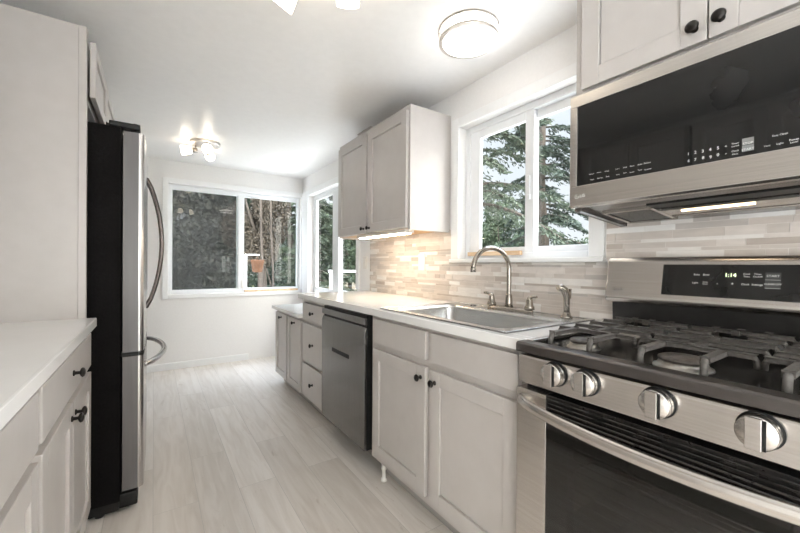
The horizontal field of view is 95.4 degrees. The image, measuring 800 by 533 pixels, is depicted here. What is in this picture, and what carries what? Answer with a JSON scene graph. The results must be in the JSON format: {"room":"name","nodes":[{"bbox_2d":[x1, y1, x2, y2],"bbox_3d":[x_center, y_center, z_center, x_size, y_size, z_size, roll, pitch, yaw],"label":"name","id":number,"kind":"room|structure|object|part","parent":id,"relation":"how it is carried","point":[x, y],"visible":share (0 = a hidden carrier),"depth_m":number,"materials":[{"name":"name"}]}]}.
{"room":"kitchen","nodes":[
{"label":"kitchen","id":0,"kind":"room"},
{"bbox_2d":[147,157,302,365],"bbox_3d":[-2.329,-0.014,4.087,2.480,2.255,0.120,0,0,-34],"label":"wall","id":1,"kind":"structure","parent":0,"point":[209,327],"depth_m":4.12,"materials":[{"name":"paint"}]},
{"bbox_2d":[147,353,247,372],"bbox_3d":[-2.572,1.076,3.851,1.820,0.075,0.014,0,0,-34],"label":"baseboard","id":2,"kind":"structure","parent":1,"relation":"attached to","point":[224,359],"depth_m":4.04,"materials":[{"name":"white paint"}]},
{"bbox_2d":[162,177,301,298],"bbox_3d":[-1.927,-0.299,4.343,1.527,1.300,0.134,0,0,-34],"label":"window","id":3,"kind":"structure","parent":1,"relation":"in","point":[167,189],"depth_m":4.26,"materials":[{"name":"white plastic"}]},
{"bbox_3d":[-2.199,-0.296,4.189,0.751,1.152,0.024,0,0,-34],"label":"sash","id":4,"kind":"part","parent":3,"relation":"part of","materials":[{"name":"white plastic"}]},
{"bbox_3d":[-1.665,-0.294,4.581,0.731,1.152,0.024,0,0,-34],"label":"sash","id":5,"kind":"part","parent":3,"relation":"part of","materials":[{"name":"white plastic"}]},
{"bbox_2d":[244,288,297,291],"bbox_3d":[-1.602,0.294,4.554,0.650,0.024,0.025,0,0,-34],"label":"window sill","id":6,"kind":"structure","parent":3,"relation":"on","point":[287,289],"depth_m":4.53,"materials":[{"name":"white wood"}]},
{"bbox_2d":[86,356,452,532],"bbox_3d":[-0.138,1.191,0.840,2.720,0.100,7.970,0,0,-34],"label":"floor","id":7,"kind":"structure","parent":0,"point":[232,447],"depth_m":2.03,"materials":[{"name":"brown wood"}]},
{"bbox_2d":[0,392,38,532],"bbox_3d":[-0.854,0.701,0.322,0.680,0.874,0.830,0,0,-34],"label":"base cabinet","id":8,"kind":"object","parent":7,"relation":"on","point":[19,436],"visible":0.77,"depth_m":0.72,"materials":[{"name":"beige paint"}]},
{"bbox_3d":[-0.724,0.734,0.661,0.020,0.572,0.401,0,0,-34],"label":"door","id":9,"kind":"part","parent":8,"relation":"part of","materials":[{"name":"beige paint"}]},
{"bbox_2d":[0,318,96,430],"bbox_3d":[-1.086,0.240,0.654,0.665,0.038,1.697,0,0,-34],"label":"countertop","id":10,"kind":"structure","parent":8,"relation":"on","point":[31,352],"depth_m":0.94,"materials":[{"name":"white stone"}]},
{"bbox_2d":[0,3,87,532],"bbox_3d":[-1.582,0.064,1.357,0.629,2.130,0.028,0,0,-34],"label":"panel","id":11,"kind":"object","parent":7,"relation":"on","point":[44,59],"visible":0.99,"depth_m":1.45,"materials":[{"name":"beige paint"}]},
{"bbox_2d":[30,333,90,532],"bbox_3d":[-1.323,0.695,1.015,0.680,0.874,0.835,0,0,-34],"label":"base cabinet","id":12,"kind":"object","parent":7,"relation":"on","point":[63,455],"visible":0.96,"depth_m":1.12,"materials":[{"name":"beige paint"}]},
{"bbox_3d":[-0.967,0.731,1.020,0.020,0.572,0.396,0,0,-34],"label":"door","id":13,"kind":"part","parent":12,"relation":"part of","materials":[{"name":"beige paint"}]},
{"bbox_3d":[-1.079,0.349,1.188,0.020,0.136,0.805,0,0,-34],"label":"drawer","id":14,"kind":"part","parent":12,"relation":"part of","materials":[{"name":"beige paint"}]},
{"bbox_3d":[-1.038,0.488,1.173,0.032,0.032,0.032,0,0,-34],"label":"knob","id":15,"kind":"part","parent":12,"relation":"part of","materials":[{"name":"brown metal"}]},
{"bbox_3d":[-1.053,0.348,1.195,0.032,0.032,0.032,0,0,-34],"label":"knob","id":16,"kind":"part","parent":12,"relation":"part of","materials":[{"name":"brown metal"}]},
{"bbox_3d":[-1.194,0.728,1.356,0.020,0.572,0.404,0,0,-34],"label":"door","id":17,"kind":"part","parent":12,"relation":"part of","materials":[{"name":"beige paint"}]},
{"bbox_3d":[-1.075,0.488,1.227,0.032,0.032,0.032,0,0,-34],"label":"knob","id":18,"kind":"part","parent":12,"relation":"part of","materials":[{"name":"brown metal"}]},
{"bbox_2d":[87,120,166,519],"bbox_3d":[-1.745,0.225,1.888,0.905,1.802,0.910,0,0,-34],"label":"refrigerator","id":19,"kind":"object","parent":7,"relation":"on","point":[118,182],"visible":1,"depth_m":1.65,"materials":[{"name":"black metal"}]},
{"bbox_3d":[-1.491,0.720,2.064,0.084,0.615,0.910,0,0,-34],"label":"freezer drawer","id":20,"kind":"part","parent":19,"relation":"part of","materials":[{"name":"silver metal"}]},
{"bbox_3d":[-1.356,-0.114,1.871,0.084,1.015,0.451,0,0,-34],"label":"door","id":21,"kind":"part","parent":19,"relation":"part of","materials":[{"name":"silver metal"}]},
{"bbox_3d":[-1.613,-0.117,2.251,0.084,1.015,0.451,0,0,-34],"label":"door","id":22,"kind":"part","parent":19,"relation":"part of","materials":[{"name":"silver metal"}]},
{"bbox_3d":[-1.443,-0.133,2.138,0.092,0.742,0.022,0,0,-34],"label":"handle","id":23,"kind":"part","parent":19,"relation":"part of","materials":[{"name":"metal"}]},
{"bbox_3d":[-1.398,-0.132,2.071,0.092,0.742,0.022,0,0,-34],"label":"handle","id":24,"kind":"part","parent":19,"relation":"part of","materials":[{"name":"metal"}]},
{"bbox_3d":[-1.418,0.472,2.111,0.111,0.028,0.768,0,0,-34],"label":"handle","id":25,"kind":"part","parent":19,"relation":"part of","materials":[{"name":"silver metal"}]},
{"bbox_2d":[275,310,311,404],"bbox_3d":[-0.768,0.768,3.374,0.626,0.717,0.750,0,0,-34],"label":"base cabinet","id":26,"kind":"object","parent":7,"relation":"on","point":[289,329],"visible":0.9,"depth_m":3.16,"materials":[{"name":"beige paint"}]},
{"bbox_3d":[-1.099,0.723,3.380,0.020,0.580,0.342,0,0,-34],"label":"door","id":27,"kind":"part","parent":26,"relation":"part of","materials":[{"name":"beige paint"}]},
{"bbox_2d":[272,303,302,317],"bbox_3d":[-0.764,0.392,3.381,0.635,0.031,0.777,0,0,-34],"label":"countertop","id":28,"kind":"structure","parent":26,"relation":"on","point":[296,310],"depth_m":3.25,"materials":[{"name":"white stone"}]},
{"bbox_3d":[-0.888,0.725,3.067,0.020,0.580,0.343,0,0,-34],"label":"door","id":29,"kind":"part","parent":26,"relation":"part of","materials":[{"name":"beige paint"}]},
{"bbox_2d":[302,299,335,426],"bbox_3d":[-0.414,0.694,2.865,0.642,0.874,0.469,0,0,-34],"label":"base cabinet","id":30,"kind":"object","parent":7,"relation":"on","point":[312,311],"visible":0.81,"depth_m":2.70,"materials":[{"name":"beige paint"}]},
{"bbox_3d":[-0.646,0.880,2.709,0.020,0.250,0.430,0,0,-34],"label":"drawer","id":31,"kind":"part","parent":30,"relation":"part of","materials":[{"name":"beige paint"}]},
{"bbox_3d":[-0.644,0.587,2.708,0.020,0.293,0.430,0,0,-34],"label":"drawer","id":32,"kind":"part","parent":30,"relation":"part of","materials":[{"name":"beige paint"}]},
{"bbox_3d":[-0.643,0.350,2.707,0.020,0.130,0.430,0,0,-34],"label":"drawer","id":33,"kind":"part","parent":30,"relation":"part of","materials":[{"name":"beige paint"}]},
{"bbox_2d":[322,305,372,450],"bbox_3d":[-0.113,0.699,2.402,0.610,0.872,0.607,0,0,-34],"label":"dishwasher","id":34,"kind":"object","parent":7,"relation":"on","point":[347,335],"visible":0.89,"depth_m":2.14,"materials":[{"name":"grey metal"}]},
{"bbox_2d":[372,316,526,532],"bbox_3d":[0.351,0.704,1.734,0.642,0.874,1.000,0,0,-34],"label":"base cabinet","id":35,"kind":"object","parent":7,"relation":"on","point":[444,405],"visible":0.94,"depth_m":1.46,"materials":[{"name":"beige paint"}]},
{"bbox_3d":[-0.013,0.721,1.773,0.020,0.565,0.453,0,0,-34],"label":"door","id":36,"kind":"part","parent":35,"relation":"part of","materials":[{"name":"beige paint"}]},
{"bbox_3d":[-0.010,0.343,1.771,0.020,0.125,0.453,0,0,-34],"label":"false drawer","id":37,"kind":"part","parent":35,"relation":"part of","materials":[{"name":"beige paint"}]},
{"bbox_3d":[0.078,0.487,1.595,0.032,0.032,0.032,0,0,-34],"label":"knob","id":38,"kind":"part","parent":35,"relation":"part of","materials":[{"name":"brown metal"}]},
{"bbox_3d":[0.132,0.488,1.514,0.032,0.032,0.032,0,0,-34],"label":"knob","id":39,"kind":"part","parent":35,"relation":"part of","materials":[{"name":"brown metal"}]},
{"bbox_2d":[298,291,601,349],"bbox_3d":[0.042,0.242,2.208,0.631,0.038,2.152,0,0,-34],"label":"countertop","id":40,"kind":"structure","parent":35,"relation":"on","point":[366,302],"depth_m":1.87,"materials":[{"name":"white stone"}]},
{"bbox_2d":[380,302,594,333],"bbox_3d":[0.362,0.313,1.729,0.570,0.188,0.825,0,0,-34],"label":"sink","id":41,"kind":"object","parent":40,"relation":"in","point":[479,316],"visible":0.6,"depth_m":1.80,"materials":[{"name":"silver metal"}]},
{"bbox_2d":[556,284,572,318],"bbox_3d":[0.716,0.150,1.582,0.069,0.148,0.047,0,0,-14],"label":"sprayer","id":42,"kind":"object","parent":41,"relation":"on","point":[566,293],"visible":1,"depth_m":1.57,"materials":[{"name":"silver metal"}]},
{"bbox_2d":[470,246,537,312],"bbox_3d":[0.500,0.059,1.850,0.312,0.324,0.266,0,0,4],"label":"faucet","id":43,"kind":"object","parent":40,"relation":"on","point":[491,303],"visible":1,"depth_m":1.82,"materials":[{"name":"silver metal"}]},
{"bbox_3d":[0.485,0.170,1.959,0.048,0.071,0.071,0,0,-34],"label":"lever handle","id":44,"kind":"part","parent":43,"relation":"part of","materials":[{"name":"silver metal"}]},
{"bbox_3d":[0.455,0.054,1.803,0.270,0.314,0.042,0,0,-27],"label":"spout","id":45,"kind":"part","parent":43,"relation":"part of","materials":[{"name":"silver metal"}]},
{"bbox_3d":[0.555,0.213,1.856,0.062,0.017,0.285,0,0,-34],"label":"plate","id":46,"kind":"part","parent":43,"relation":"part of","materials":[{"name":"silver metal"}]},
{"bbox_3d":[0.631,0.172,1.744,0.048,0.071,0.071,0,0,-34],"label":"lever handle","id":47,"kind":"part","parent":43,"relation":"part of","materials":[{"name":"silver metal"}]},
{"bbox_3d":[0.261,0.724,1.368,0.020,0.565,0.450,0,0,-34],"label":"door","id":48,"kind":"part","parent":35,"relation":"part of","materials":[{"name":"beige paint"}]},
{"bbox_3d":[0.264,0.346,1.367,0.020,0.125,0.450,0,0,-34],"label":"false drawer","id":49,"kind":"part","parent":35,"relation":"part of","materials":[{"name":"beige paint"}]},
{"bbox_2d":[516,255,799,532],"bbox_3d":[0.815,0.556,0.972,0.734,1.182,0.806,0,0,-34],"label":"gas range","id":50,"kind":"object","parent":7,"relation":"on","point":[622,427],"visible":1,"depth_m":0.91,"materials":[{"name":"silver metal"}]},
{"bbox_3d":[0.424,0.301,1.011,0.030,0.062,0.062,0,0,-34],"label":"knob","id":51,"kind":"part","parent":50,"relation":"part of","materials":[{"name":"silver metal"}]},
{"bbox_3d":[0.473,0.301,0.938,0.030,0.062,0.062,0,0,-34],"label":"knob","id":52,"kind":"part","parent":50,"relation":"part of","materials":[{"name":"silver metal"}]},
{"bbox_3d":[0.549,0.234,1.088,0.093,0.018,0.093,0,0,-34],"label":"burner","id":53,"kind":"part","parent":50,"relation":"part of","materials":[{"name":"metal"}]},
{"bbox_3d":[0.565,0.302,0.803,0.030,0.062,0.062,0,0,-34],"label":"knob","id":54,"kind":"part","parent":50,"relation":"part of","materials":[{"name":"silver metal"}]},
{"bbox_2d":[516,384,799,532],"bbox_3d":[0.559,0.658,0.800,0.118,0.575,0.760,0,0,-34],"label":"oven","id":55,"kind":"object","parent":50,"relation":"in","point":[582,467],"depth_m":0.85,"materials":[{"name":"silver metal"}]},
{"bbox_2d":[516,326,799,417],"bbox_3d":[0.828,0.251,0.978,0.621,0.038,0.764,0,0,-34],"label":"cooktop","id":56,"kind":"object","parent":50,"relation":"in","point":[742,386],"depth_m":0.85,"materials":[{"name":"black metal"}]},
{"bbox_3d":[0.598,0.313,0.823,0.046,0.086,0.760,0,0,-34],"label":"control panel","id":57,"kind":"part","parent":50,"relation":"part of","materials":[{"name":"silver metal"}]},
{"bbox_3d":[0.685,0.236,0.882,0.122,0.018,0.122,0,0,-34],"label":"burner","id":58,"kind":"part","parent":50,"relation":"part of","materials":[{"name":"metal"}]},
{"bbox_3d":[1.057,0.047,1.132,0.024,0.107,0.416,0,0,-34],"label":"display panel","id":59,"kind":"part","parent":50,"relation":"part of","materials":[{"name":"black glass"}]},
{"bbox_3d":[0.657,0.304,0.667,0.030,0.062,0.062,0,0,-34],"label":"knob","id":60,"kind":"part","parent":50,"relation":"part of","materials":[{"name":"silver metal"}]},
{"bbox_2d":[0,0,576,178],"bbox_3d":[-0.122,-1.164,0.831,2.720,0.100,7.970,0,0,-34],"label":"ceiling","id":61,"kind":"structure","parent":0,"point":[280,92],"depth_m":2.01,"materials":[{"name":"paint"}]},
{"bbox_2d":[180,138,219,160],"bbox_3d":[-1.821,-1.064,3.324,0.320,0.141,0.404,0,0,-34],"label":"light","id":62,"kind":"object","parent":61,"relation":"attached to","point":[207,145],"visible":1,"depth_m":3.26,"materials":[{"name":"white glass"}]},
{"bbox_3d":[-1.933,-1.047,3.291,0.096,0.087,0.087,0,0,-34],"label":"lamp shade","id":63,"kind":"part","parent":62,"relation":"part of","materials":[{"name":"white glass"}]},
{"bbox_3d":[-1.709,-1.041,3.218,0.087,0.097,0.104,0,0,-34],"label":"lamp shade","id":64,"kind":"part","parent":62,"relation":"part of","materials":[{"name":"white glass"}]},
{"bbox_3d":[-1.832,-1.065,3.494,0.086,0.086,0.091,0,0,-14],"label":"lamp shade","id":65,"kind":"part","parent":62,"relation":"part of","materials":[{"name":"white glass"}]},
{"bbox_2d":[274,0,358,14],"bbox_3d":[-0.279,-1.036,1.311,0.291,0.162,0.370,0,0,-34],"label":"light","id":66,"kind":"object","parent":61,"relation":"attached to","point":[288,5],"visible":1,"depth_m":1.35,"materials":[{"name":"silver"}]},
{"bbox_3d":[-0.430,-1.010,1.369,0.106,0.107,0.085,0,0,26],"label":"lamp shade","id":67,"kind":"part","parent":66,"relation":"part of","materials":[{"name":"white glass"}]},
{"bbox_3d":[-0.194,-1.017,1.365,0.089,0.104,0.096,0,0,-34],"label":"lamp shade","id":68,"kind":"part","parent":66,"relation":"part of","materials":[{"name":"white glass"}]},
{"bbox_2d":[439,9,498,58],"bbox_3d":[0.322,-1.079,1.712,0.276,0.070,0.276,0,0,-34],"label":"flush ceiling light","id":69,"kind":"object","parent":61,"relation":"attached to","point":[470,36],"visible":1,"depth_m":1.66,"materials":[{"name":"white glass"}]},
{"bbox_2d":[302,24,789,349],"bbox_3d":[0.947,0.018,1.564,0.120,2.255,7.730,0,0,-34],"label":"wall","id":70,"kind":"structure","parent":0,"point":[558,52],"depth_m":2.13,"materials":[{"name":"paint"}]},
{"bbox_2d":[302,177,359,292],"bbox_3d":[-0.773,-0.278,4.087,0.133,1.325,1.581,0,0,-34],"label":"window","id":71,"kind":"structure","parent":70,"relation":"in","point":[337,243],"depth_m":4.42,"materials":[{"name":"white plastic"}]},
{"bbox_3d":[-0.700,-0.275,4.045,0.060,1.200,1.310,0,0,-34],"label":"frame","id":72,"kind":"part","parent":71,"relation":"part of","materials":[{"name":"white plastic"}]},
{"bbox_3d":[-0.861,-0.277,4.263,0.024,1.152,0.721,0,0,-34],"label":"sash","id":73,"kind":"part","parent":71,"relation":"part of","materials":[{"name":"white plastic"}]},
{"bbox_3d":[-0.532,-0.273,3.823,0.024,1.152,0.706,0,0,-34],"label":"sash","id":74,"kind":"part","parent":71,"relation":"part of","materials":[{"name":"white plastic"}]},
{"bbox_2d":[363,256,366,268],"bbox_3d":[-0.320,-0.035,3.321,0.009,0.115,0.070,0,0,-34],"label":"light switch","id":75,"kind":"object","parent":70,"relation":"attached to","point":[364,257],"visible":1,"depth_m":3.31,"materials":[{"name":"white plastic"}]},
{"bbox_2d":[338,104,450,239],"bbox_3d":[-0.108,-0.609,2.684,0.372,0.765,1.007,0,0,-34],"label":"upper cabinet","id":76,"kind":"object","parent":70,"relation":"attached to","point":[395,174],"visible":0.99,"depth_m":2.34,"materials":[{"name":"beige paint"}]},
{"bbox_3d":[-0.369,-0.598,2.812,0.020,0.710,0.470,0,0,-34],"label":"door","id":77,"kind":"part","parent":76,"relation":"part of","materials":[{"name":"beige paint"}]},
{"bbox_2d":[357,229,413,238],"bbox_3d":[-0.122,-0.224,2.565,0.070,0.028,0.650,0,0,-34],"label":"light","id":78,"kind":"object","parent":76,"relation":"attached to","point":[402,231],"visible":0.95,"depth_m":2.47,"materials":[{"name":"white plastic"}]},
{"bbox_2d":[359,233,410,238],"bbox_3d":[-0.122,-0.212,2.565,0.050,0.005,0.610,0,0,-34],"label":"diffuser","id":79,"kind":"object","parent":78,"relation":"attached to","point":[374,235],"depth_m":2.56,"materials":[{"name":"white plastic"}]},
{"bbox_3d":[-0.089,-0.595,2.398,0.020,0.710,0.475,0,0,-34],"label":"door","id":80,"kind":"part","parent":76,"relation":"part of","materials":[{"name":"beige paint"}]},
{"bbox_3d":[-0.085,-0.246,2.703,0.292,0.016,0.969,0,0,-34],"label":"panel","id":81,"kind":"part","parent":76,"relation":"part of","materials":[{"name":"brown wood"}]},
{"bbox_2d":[418,254,424,269],"bbox_3d":[0.154,-0.032,2.603,0.007,0.120,0.075,0,0,-34],"label":"electrical outlet","id":82,"kind":"object","parent":70,"relation":"attached to","point":[421,257],"visible":1,"depth_m":2.60,"materials":[{"name":"white plastic"}]},
{"bbox_2d":[449,62,605,262],"bbox_3d":[0.646,-0.478,1.975,0.150,0.911,0.975,0,0,-34],"label":"window","id":83,"kind":"structure","parent":70,"relation":"in","point":[530,114],"depth_m":1.96,"materials":[{"name":"white plastic"}]},
{"bbox_2d":[468,250,521,255],"bbox_3d":[0.544,-0.076,2.128,0.024,0.024,0.393,0,0,-34],"label":"window sill","id":84,"kind":"structure","parent":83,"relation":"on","point":[492,253],"depth_m":2.10,"materials":[{"name":"white wood"}]},
{"bbox_3d":[0.586,-0.457,2.124,0.024,0.774,0.470,0,0,-34],"label":"sash","id":85,"kind":"part","parent":83,"relation":"part of","materials":[{"name":"white plastic"}]},
{"bbox_3d":[0.680,-0.456,2.005,0.060,0.835,0.835,0,0,-34],"label":"frame","id":86,"kind":"part","parent":83,"relation":"part of","materials":[{"name":"white plastic"}]},
{"bbox_3d":[0.623,-0.034,1.958,0.095,0.022,0.967,0,0,-34],"label":"sill","id":87,"kind":"part","parent":83,"relation":"part of","materials":[{"name":"white paint"}]},
{"bbox_3d":[0.810,-0.454,1.840,0.024,0.774,0.377,0,0,-34],"label":"sash","id":88,"kind":"part","parent":83,"relation":"part of","materials":[{"name":"white plastic"}]},
{"bbox_2d":[370,209,799,319],"bbox_3d":[0.669,-0.003,1.858,0.010,0.460,3.330,0,0,-34],"label":"backsplash","id":89,"kind":"structure","parent":70,"relation":"attached to","point":[393,260],"depth_m":1.67,"materials":[{"name":"tile"}]},
{"bbox_2d":[576,0,799,95],"bbox_3d":[0.973,-0.835,1.086,0.372,0.435,0.770,0,0,-34],"label":"upper cabinet","id":90,"kind":"object","parent":70,"relation":"attached to","point":[617,39],"visible":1,"depth_m":1.13,"materials":[{"name":"beige paint"}]},
{"bbox_3d":[0.753,-0.833,1.153,0.020,0.413,0.356,0,0,-34],"label":"door","id":91,"kind":"part","parent":90,"relation":"part of","materials":[{"name":"beige paint"}]},
{"bbox_2d":[570,7,799,226],"bbox_3d":[0.967,-0.380,1.081,0.368,0.440,0.757,0,0,-34],"label":"microwave","id":92,"kind":"object","parent":90,"relation":"attached to","point":[712,129],"visible":1,"depth_m":1.01,"materials":[{"name":"silver metal"}]},
{"bbox_3d":[0.858,-0.184,1.303,0.209,0.030,0.164,0,0,-34],"label":"filter frame","id":93,"kind":"part","parent":92,"relation":"part of","materials":[{"name":"silver metal"}]},
{"bbox_3d":[0.815,-0.666,1.014,0.032,0.034,0.034,0,0,-34],"label":"knob","id":94,"kind":"part","parent":90,"relation":"part of","materials":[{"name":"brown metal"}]},
{"bbox_3d":[0.848,-0.665,0.966,0.032,0.034,0.034,0,0,-34],"label":"knob","id":95,"kind":"part","parent":90,"relation":"part of","materials":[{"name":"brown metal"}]},
{"bbox_3d":[0.957,-0.831,0.851,0.020,0.413,0.365,0,0,-34],"label":"door","id":96,"kind":"part","parent":90,"relation":"part of","materials":[{"name":"beige paint"}]},
{"bbox_3d":[-1.207,0.009,0.107,0.120,2.255,7.730,0,0,-34],"label":"wall","id":97,"kind":"structure","parent":0,"visible":0},
{"bbox_2d":[87,42,114,124],"bbox_3d":[-1.831,-0.849,1.779,0.684,0.260,0.950,0,0,-34],"label":"upper cabinet","id":98,"kind":"object","parent":97,"relation":"attached to","point":[100,110],"visible":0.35,"depth_m":1.70,"materials":[{"name":"beige paint"}]},
{"bbox_3d":[-1.453,-0.850,1.757,0.020,0.240,0.450,0,0,-34],"label":"door","id":99,"kind":"part","parent":98,"relation":"part of","materials":[{"name":"beige paint"}]},
{"bbox_3d":[-1.708,-0.853,2.134,0.020,0.240,0.449,0,0,-34],"label":"door","id":100,"kind":"part","parent":98,"relation":"part of","materials":[{"name":"beige paint"}]},
{"label":"outside","id":101,"kind":"structure","parent":0,"visible":0},
{"bbox_3d":[0.445,1.717,8.258,70.000,0.200,3.640,0,0,-34],"label":"ground","id":102,"kind":"structure","parent":101,"visible":0},
{"bbox_2d":[245,254,263,287],"bbox_3d":[-2.277,0.708,5.692,0.290,1.800,0.210,0,0,-34],"label":"post","id":103,"kind":"object","parent":102,"relation":"on","point":[257,265],"visible":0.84,"depth_m":5.63,"materials":[{"name":"white plastic"}]},
{"bbox_3d":[-2.239,-0.044,5.712,0.210,0.265,0.210,0,0,-34],"label":"pot","id":104,"kind":"part","parent":103,"relation":"part of","materials":[{"name":"ceramic"}]},
{"bbox_2d":[220,198,291,286],"bbox_3d":[-2.808,-0.097,7.269,1.309,3.400,1.086,0,0,-11],"label":"leafy tree","id":105,"kind":"object","parent":102,"relation":"on","point":[252,218],"visible":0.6,"depth_m":7.00,"materials":[{"name":"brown plant"}]},
{"bbox_2d":[260,199,264,286],"bbox_3d":[-2.277,-1.393,6.084,0.149,6.002,0.167,0,0,-34],"label":"tree","id":106,"kind":"object","parent":102,"relation":"on","point":[261,200],"visible":0.12,"depth_m":6.05,"materials":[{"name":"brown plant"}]},
{"bbox_2d":[270,200,273,286],"bbox_3d":[-2.028,-1.391,5.856,0.149,6.001,0.167,0,0,-34],"label":"tree","id":107,"kind":"object","parent":102,"relation":"on","point":[272,260],"visible":0.1,"depth_m":5.83,"materials":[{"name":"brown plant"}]},
{"bbox_2d":[275,195,356,290],"bbox_3d":[-1.857,-0.359,7.974,1.647,3.950,1.575,1,0,30],"label":"conifer tree","id":108,"kind":"object","parent":102,"relation":"on","point":[325,240],"visible":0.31,"depth_m":7.91,"materials":[{"name":"green plant"}]},
{"bbox_2d":[328,270,355,288],"bbox_3d":[-0.918,0.839,6.439,0.700,1.550,0.060,0,0,-10],"label":"railing","id":109,"kind":"object","parent":102,"relation":"on","point":[330,274],"visible":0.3,"depth_m":6.36,"materials":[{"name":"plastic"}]},
{"bbox_3d":[-1.213,0.863,6.387,0.060,1.500,0.060,0,0,-10],"label":"post","id":110,"kind":"part","parent":109,"relation":"part of","materials":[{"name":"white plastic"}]},
{"bbox_3d":[-0.913,0.084,6.436,0.700,0.040,0.060,0,0,-10],"label":"rail","id":111,"kind":"part","parent":109,"relation":"part of","materials":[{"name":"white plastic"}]},
{"bbox_2d":[482,117,574,244],"bbox_3d":[1.295,-3.117,7.252,3.986,9.515,4.363,0,0,-34],"label":"conifer tree","id":112,"kind":"object","parent":102,"relation":"on","point":[488,191],"visible":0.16,"depth_m":7.13,"materials":[{"name":"green plant"}]},
{"bbox_2d":[489,122,588,247],"bbox_3d":[3.964,-4.365,10.065,3.253,12.024,3.483,0,0,-12],"label":"conifer tree","id":113,"kind":"object","parent":102,"relation":"on","point":[559,218],"visible":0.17,"depth_m":10.08,"materials":[{"name":"green plant"}]},
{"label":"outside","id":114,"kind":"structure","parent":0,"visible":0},
{"bbox_3d":[-10.825,1.578,24.925,70.000,0.200,36.600,0,0,-34],"label":"ground","id":115,"kind":"structure","parent":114,"visible":0},
{"bbox_2d":[172,190,235,289],"bbox_3d":[-5.459,-1.581,7.994,3.372,6.455,1.763,0,0,-34],"label":"hedge","id":116,"kind":"object","parent":115,"relation":"on","point":[185,205],"visible":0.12,"depth_m":8.26,"materials":[{"name":"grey plant"}]},
{"bbox_2d":[191,195,293,287],"bbox_3d":[-6.181,-1.902,14.354,3.866,6.908,3.901,0,0,-34],"label":"leafy tree","id":117,"kind":"object","parent":115,"relation":"on","point":[249,201],"visible":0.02,"depth_m":14.10,"materials":[{"name":"green plant"}]},
{"bbox_2d":[234,241,286,287],"bbox_3d":[-8.513,-5.269,22.347,3.437,13.574,3.406,0,0,-34],"label":"conifer tree","id":118,"kind":"object","parent":115,"relation":"on","point":[252,277],"visible":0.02,"depth_m":22.26,"materials":[{"name":"green plant"}]},
{"bbox_2d":[177,222,355,285],"bbox_3d":[-10.168,-1.055,29.312,28.213,5.294,2.511,0,0,-34],"label":"hedge","id":119,"kind":"object","parent":115,"relation":"on","point":[284,244],"visible":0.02,"depth_m":26.90,"materials":[{"name":"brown plant"}]},
{"bbox_2d":[255,251,294,287],"bbox_3d":[-2.988,0.546,9.320,1.098,2.311,1.086,0,0,18],"label":"shrub","id":120,"kind":"object","parent":115,"relation":"on","point":[278,278],"visible":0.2,"depth_m":9.03,"materials":[{"name":"green plant"}]},
{"bbox_2d":[278,202,325,286],"bbox_3d":[-3.217,-2.425,11.200,2.472,8.041,2.262,0,0,-34],"label":"conifer tree","id":121,"kind":"object","parent":115,"relation":"on","point":[283,255],"visible":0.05,"depth_m":11.05,"materials":[{"name":"green plant"}]},
{"bbox_2d":[318,202,332,265],"bbox_3d":[-4.005,-1.028,20.860,4.066,5.141,4.269,0,0,-34],"label":"leafy tree","id":122,"kind":"object","parent":115,"relation":"on","point":[330,204],"visible":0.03,"depth_m":19.65,"materials":[{"name":"green plant"}]},
{"bbox_2d":[320,219,355,288],"bbox_3d":[-2.001,-0.924,13.399,2.181,5.039,2.325,0,0,-34],"label":"conifer tree","id":123,"kind":"object","parent":115,"relation":"on","point":[330,265],"visible":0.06,"depth_m":13.34,"materials":[{"name":"green plant"}]},
{"bbox_2d":[328,274,356,290],"bbox_3d":[-2.986,0.931,16.789,4.284,1.260,0.115,0,0,-10],"label":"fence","id":124,"kind":"object","parent":115,"relation":"on","point":[353,284],"visible":0.02,"depth_m":16.87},
{"bbox_2d":[342,239,355,278],"bbox_3d":[-0.865,-0.146,9.762,1.677,3.506,1.680,0,0,-34],"label":"leafy tree","id":125,"kind":"object","parent":115,"relation":"on","point":[351,257],"visible":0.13,"depth_m":9.48,"materials":[{"name":"green plant"}]},
{"bbox_2d":[482,201,524,247],"bbox_3d":[3.876,-0.461,13.853,2.976,4.167,3.590,0,0,-34],"label":"leafy tree","id":126,"kind":"object","parent":115,"relation":"on","point":[492,229],"visible":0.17,"depth_m":13.47,"materials":[{"name":"green plant"}]},
{"bbox_2d":[519,237,587,245],"bbox_3d":[14.541,-0.410,26.704,2.418,4.343,24.201,0,0,-34],"label":"hedge","id":127,"kind":"object","parent":115,"relation":"on","point":[584,240],"visible":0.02,"depth_m":27.36,"materials":[{"name":"green plant"}]}
]}

